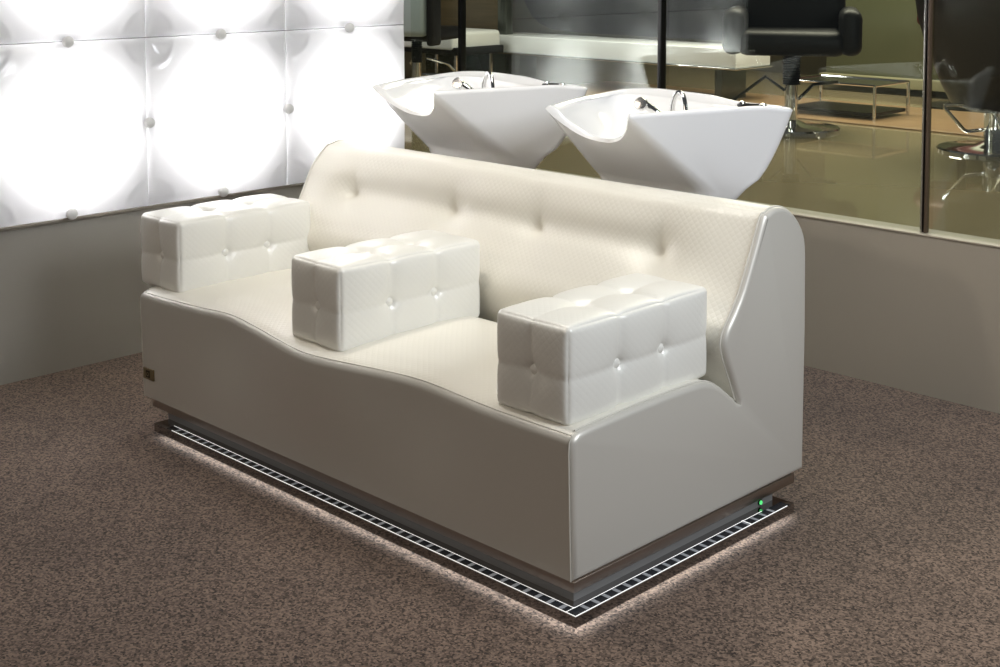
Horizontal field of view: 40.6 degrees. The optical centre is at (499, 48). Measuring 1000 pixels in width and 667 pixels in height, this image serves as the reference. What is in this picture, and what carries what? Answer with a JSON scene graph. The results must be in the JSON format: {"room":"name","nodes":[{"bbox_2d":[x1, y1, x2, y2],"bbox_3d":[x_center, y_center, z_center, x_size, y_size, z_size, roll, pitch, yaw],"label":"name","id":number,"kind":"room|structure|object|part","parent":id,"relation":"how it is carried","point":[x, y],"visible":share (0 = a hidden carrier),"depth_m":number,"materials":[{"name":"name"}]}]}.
{"room":"salon","nodes":[
{"label":"salon","id":0,"kind":"room"},
{"bbox_2d":[0,186,302,384],"bbox_3d":[-2.459,0.972,4.213,0.100,0.556,6.264,4,6,45],"label":"wall","id":1,"kind":"structure","parent":0,"point":[71,292],"depth_m":5.01,"materials":[{"name":"grey paint"}]},
{"bbox_2d":[0,183,303,231],"bbox_3d":[-2.567,0.696,4.076,0.112,0.013,5.947,4,6,45],"label":"trim","id":2,"kind":"structure","parent":1,"relation":"on","point":[298,184],"depth_m":5.21,"materials":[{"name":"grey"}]},
{"bbox_2d":[0,0,404,227],"bbox_3d":[-1.165,-0.069,5.428,0.222,1.327,1.962,4,6,45],"label":"light panel","id":3,"kind":"object","parent":2,"relation":"on","point":[106,105],"visible":0.94,"depth_m":5.23,"materials":[{"name":"plastic"}]},
{"bbox_2d":[0,352,999,666],"bbox_3d":[-0.385,1.407,2.215,6.296,0.030,6.314,4,6,45],"label":"floor","id":4,"kind":"structure","parent":0,"point":[123,543],"depth_m":3.39,"materials":[{"name":"carpet"}]},
{"bbox_2d":[140,139,804,628],"bbox_3d":[-0.192,0.826,4.115,2.043,0.861,1.026,4,6,45],"label":"sofa","id":5,"kind":"object","parent":4,"relation":"on","point":[565,396],"visible":1,"depth_m":3.68,"materials":[{"name":"grey leather"}]},
{"bbox_3d":[-1.149,1.065,4.416,0.060,0.036,0.010,4,6,45],"label":"name plate","id":6,"kind":"part","parent":5,"relation":"part of","materials":[{"name":"brown metal"}]},
{"bbox_3d":[-0.932,0.661,4.626,0.258,0.257,0.549,4,6,45],"label":"armrest","id":7,"kind":"part","parent":5,"relation":"part of","materials":[{"name":"white leather"}]},
{"bbox_3d":[-0.830,0.736,4.768,0.018,0.767,0.988,4,6,45],"label":"panel","id":8,"kind":"part","parent":5,"relation":"part of","materials":[{"name":"grey leather"}]},
{"bbox_3d":[-0.506,1.014,3.775,0.057,0.353,1.876,-4,6,-44],"label":"panel","id":9,"kind":"part","parent":5,"relation":"part of","materials":[{"name":"grey leather"}]},
{"bbox_3d":[-0.331,0.710,4.003,0.553,0.261,0.254,-4,6,-44],"label":"armrest","id":10,"kind":"part","parent":5,"relation":"part of","materials":[{"name":"white leather"}]},
{"bbox_3d":[-0.262,0.869,4.011,1.864,0.129,0.716,4,6,45],"label":"seat","id":11,"kind":"part","parent":5,"relation":"part of","materials":[{"name":"white leather"}]},
{"bbox_2d":[154,419,793,628],"bbox_3d":[-0.151,1.243,4.015,1.803,0.043,0.900,4,6,45],"label":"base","id":12,"kind":"object","parent":5,"relation":"attached to","point":[576,609],"depth_m":3.46,"materials":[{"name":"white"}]},
{"bbox_3d":[0.038,0.769,4.308,1.864,0.767,0.419,4,6,45],"label":"backrest","id":13,"kind":"part","parent":5,"relation":"part of","materials":[{"name":"white leather"}]},
{"bbox_3d":[0.266,0.747,3.412,0.258,0.257,0.565,4,6,45],"label":"armrest","id":14,"kind":"part","parent":5,"relation":"part of","materials":[{"name":"white leather"}]},
{"bbox_3d":[0.507,0.830,3.446,0.018,0.767,0.988,4,6,45],"label":"panel","id":15,"kind":"part","parent":5,"relation":"part of","materials":[{"name":"grey leather"}]},
{"bbox_2d":[372,71,587,168],"bbox_3d":[-0.109,0.632,5.121,0.678,1.104,0.651,4,6,45],"label":"basin","id":16,"kind":"object","parent":4,"relation":"on","point":[486,116],"visible":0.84,"depth_m":4.97,"materials":[{"name":"white ceramic"}]},
{"bbox_3d":[-0.043,0.196,5.025,0.034,0.220,0.116,-2,5,-31],"label":"spout","id":17,"kind":"part","parent":16,"relation":"part of","materials":[{"name":"silver metal"}]},
{"bbox_2d":[546,88,792,199],"bbox_3d":[0.510,0.681,4.434,0.678,1.104,0.651,4,6,45],"label":"basin","id":18,"kind":"object","parent":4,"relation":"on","point":[675,140],"visible":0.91,"depth_m":4.29,"materials":[{"name":"white ceramic"}]},
{"bbox_3d":[0.576,0.244,4.338,0.034,0.220,0.116,-2,5,-31],"label":"spout","id":19,"kind":"part","parent":18,"relation":"part of","materials":[{"name":"silver metal"}]},
{"bbox_2d":[513,0,825,74],"bbox_3d":[2.226,-1.226,11.144,15.400,2.838,0.100,4,6,45],"label":"wall","id":20,"kind":"structure","parent":0,"point":[523,21],"depth_m":12.20,"materials":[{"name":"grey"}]},
{"bbox_2d":[404,52,999,239],"bbox_3d":[0.430,0.332,9.440,15.400,0.030,9.000,4,6,45],"label":"floor","id":21,"kind":"structure","parent":0,"point":[857,171],"depth_m":6.32,"materials":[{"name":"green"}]},
{"bbox_2d":[401,0,457,77],"bbox_3d":[-0.580,-0.208,9.423,0.600,1.050,0.728,2,4,25],"label":"salon chair","id":22,"kind":"object","parent":21,"relation":"on","point":[422,18],"visible":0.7,"depth_m":9.04,"materials":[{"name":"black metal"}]},
{"bbox_3d":[-0.711,-0.398,9.123,0.500,0.630,0.100,2,4,25],"label":"backrest","id":23,"kind":"part","parent":22,"relation":"part of","materials":[{"name":"white leather"}]},
{"bbox_3d":[-0.581,-0.108,9.426,0.480,0.090,0.480,2,4,25],"label":"seat","id":24,"kind":"part","parent":22,"relation":"part of","materials":[{"name":"black leather"}]},
{"bbox_3d":[-0.445,-0.327,9.050,0.050,0.620,0.140,2,4,25],"label":"panel","id":25,"kind":"part","parent":22,"relation":"part of","materials":[{"name":"black leather"}]},
{"bbox_2d":[404,28,503,73],"bbox_3d":[-0.507,-0.217,10.262,1.040,0.950,0.500,4,6,45],"label":"seat","id":26,"kind":"object","parent":21,"relation":"on","point":[478,41],"visible":0.42,"depth_m":9.95,"materials":[{"name":"white leather"}]},
{"bbox_3d":[-0.494,0.120,10.527,0.030,0.240,0.028,4,6,45],"label":"leg","id":27,"kind":"part","parent":26,"relation":"part of","materials":[{"name":"silver metal"}]},
{"bbox_2d":[404,28,499,49],"bbox_3d":[-0.507,-0.083,10.272,0.960,0.140,0.500,4,6,45],"label":"cushion","id":28,"kind":"object","parent":26,"relation":"on","point":[475,37],"depth_m":9.96,"materials":[{"name":"white leather"}]},
{"bbox_3d":[-0.407,-0.005,10.178,0.760,0.058,0.480,4,6,45],"label":"seat","id":29,"kind":"part","parent":26,"relation":"part of","materials":[{"name":"black leather"}]},
{"bbox_3d":[-0.321,0.168,9.851,0.030,0.240,0.028,4,6,45],"label":"leg","id":30,"kind":"part","parent":26,"relation":"part of","materials":[{"name":"silver metal"}]},
{"bbox_3d":[-0.068,0.149,10.106,0.030,0.240,0.028,4,6,45],"label":"leg","id":31,"kind":"part","parent":26,"relation":"part of","materials":[{"name":"silver metal"}]},
{"bbox_2d":[426,0,512,73],"bbox_3d":[-0.264,-0.571,10.646,0.950,1.600,0.080,4,6,45],"label":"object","id":32,"kind":"object","parent":21,"relation":"on","point":[480,14],"visible":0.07,"depth_m":10.55,"materials":[{"name":"grey"}]},
{"bbox_3d":[-0.279,-0.722,10.656,0.820,1.300,0.030,4,6,45],"label":"panel","id":33,"kind":"part","parent":32,"relation":"part of","materials":[{"name":"brown wood"}]},
{"bbox_2d":[499,0,771,98],"bbox_3d":[0.852,-0.501,9.665,2.320,1.600,0.422,4,6,45],"label":"console","id":34,"kind":"object","parent":21,"relation":"on","point":[686,19],"visible":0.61,"depth_m":9.62,"materials":[{"name":"white paint"}]},
{"bbox_3d":[0.165,0.138,10.396,0.060,0.222,0.280,4,6,45],"label":"leg","id":35,"kind":"part","parent":34,"relation":"part of","materials":[{"name":"grey"}]},
{"bbox_2d":[503,52,771,70],"bbox_3d":[0.852,0.070,9.706,2.320,0.012,0.422,4,6,45],"label":"shelf","id":36,"kind":"object","parent":34,"relation":"attached to","point":[718,66],"depth_m":9.28,"materials":[{"name":"silver metal"}]},
{"bbox_3d":[1.542,0.234,9.033,0.060,0.222,0.280,4,6,45],"label":"leg","id":37,"kind":"part","parent":34,"relation":"part of","materials":[{"name":"grey"}]},
{"bbox_2d":[577,81,983,136],"bbox_3d":[2.564,0.421,7.902,5.800,0.010,0.980,4,6,45],"label":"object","id":38,"kind":"structure","parent":21,"relation":"on","point":[941,122],"depth_m":8.10,"materials":[{"name":"beige wood"}]},
{"bbox_2d":[784,74,909,120],"bbox_3d":[2.103,0.291,8.196,0.620,0.208,0.420,4,6,45],"label":"side table","id":39,"kind":"object","parent":38,"relation":"on","point":[872,111],"visible":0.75,"depth_m":8.13,"materials":[{"name":"silver metal"}]},
{"bbox_3d":[2.031,0.270,8.549,0.018,0.200,0.018,-2,4,-23],"label":"leg","id":40,"kind":"part","parent":39,"relation":"part of","materials":[{"name":"silver metal"}]},
{"bbox_2d":[798,101,905,116],"bbox_3d":[2.103,0.364,8.201,0.580,0.020,0.380,4,6,45],"label":"shelf","id":41,"kind":"object","parent":39,"relation":"attached to","point":[818,106],"depth_m":8.11,"materials":[{"name":"black metal"}]},
{"bbox_3d":[2.103,0.195,8.189,0.616,0.016,0.416,4,6,45],"label":"frame","id":42,"kind":"part","parent":39,"relation":"part of","materials":[{"name":"silver metal"}]},
{"bbox_3d":[2.175,0.320,7.844,0.018,0.200,0.018,2,4,22],"label":"leg","id":43,"kind":"part","parent":39,"relation":"part of","materials":[{"name":"silver metal"}]},
{"bbox_3d":[2.457,0.300,8.127,0.018,0.200,0.018,-2,4,-23],"label":"leg","id":44,"kind":"part","parent":39,"relation":"part of","materials":[{"name":"silver metal"}]},
{"bbox_2d":[722,0,862,135],"bbox_3d":[1.633,-0.050,7.545,0.740,1.000,0.610,1,4,13],"label":"salon chair","id":45,"kind":"object","parent":21,"relation":"on","point":[789,29],"visible":0.88,"depth_m":7.37,"materials":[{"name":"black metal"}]},
{"bbox_3d":[1.324,-0.108,7.583,0.120,0.250,0.550,1,4,13],"label":"armrest","id":46,"kind":"part","parent":45,"relation":"part of","materials":[{"name":"black leather"}]},
{"bbox_3d":[1.625,-0.040,7.511,0.580,0.135,0.540,1,4,13],"label":"seat","id":47,"kind":"part","parent":45,"relation":"part of","materials":[{"name":"black leather"}]},
{"bbox_3d":[1.687,-0.316,7.755,0.580,0.500,0.140,1,4,13],"label":"backrest","id":48,"kind":"part","parent":45,"relation":"part of","materials":[{"name":"black leather"}]},
{"bbox_3d":[1.928,-0.098,7.441,0.120,0.250,0.550,1,4,13],"label":"armrest","id":49,"kind":"part","parent":45,"relation":"part of","materials":[{"name":"black leather"}]},
{"bbox_2d":[819,0,944,91],"bbox_3d":[2.894,-0.457,9.397,1.260,1.450,0.410,4,6,45],"label":"wall","id":50,"kind":"structure","parent":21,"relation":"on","point":[892,36],"depth_m":9.40,"materials":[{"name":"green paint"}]},
{"bbox_2d":[917,16,972,111],"bbox_3d":[2.964,-0.150,8.599,0.520,1.050,0.530,2,5,28],"label":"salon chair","id":51,"kind":"object","parent":21,"relation":"on","point":[939,104],"visible":0.12,"depth_m":8.50,"materials":[{"name":"leather"}]},
{"bbox_2d":[915,0,999,158],"bbox_3d":[2.450,0.086,6.678,0.730,0.850,0.710,4,6,45],"label":"salon chair","id":52,"kind":"object","parent":21,"relation":"on","point":[966,33],"visible":0.98,"depth_m":6.51,"materials":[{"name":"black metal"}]},
{"bbox_2d":[794,216,999,413],"bbox_3d":[1.924,0.959,4.345,6.056,0.562,0.100,4,6,45],"label":"wall","id":53,"kind":"structure","parent":0,"point":[918,314],"depth_m":4.77,"materials":[{"name":"beige paint"}]},
{"bbox_2d":[535,168,999,247],"bbox_3d":[1.909,0.675,4.338,6.096,0.006,0.104,4,6,45],"label":"trim","id":54,"kind":"structure","parent":53,"relation":"on","point":[990,242],"depth_m":4.83,"materials":[{"name":"beige"}]},
{"bbox_2d":[458,0,465,70],"bbox_3d":[-0.178,-0.486,6.310,0.020,2.032,0.035,4,6,45],"label":"post","id":55,"kind":"object","parent":54,"relation":"on","point":[461,3],"depth_m":6.33,"materials":[{"name":"black metal"}]},
{"bbox_2d":[657,0,666,88],"bbox_3d":[0.661,-0.427,5.479,0.020,2.032,0.035,4,6,45],"label":"post","id":56,"kind":"object","parent":54,"relation":"on","point":[662,4],"depth_m":5.50,"materials":[{"name":"black metal"}]},
{"bbox_2d":[920,0,933,232],"bbox_3d":[1.490,-0.369,4.662,0.023,2.032,0.040,4,6,45],"label":"post","id":57,"kind":"object","parent":54,"relation":"on","point":[929,4],"visible":1,"depth_m":4.69,"materials":[{"name":"black metal"}]}
]}

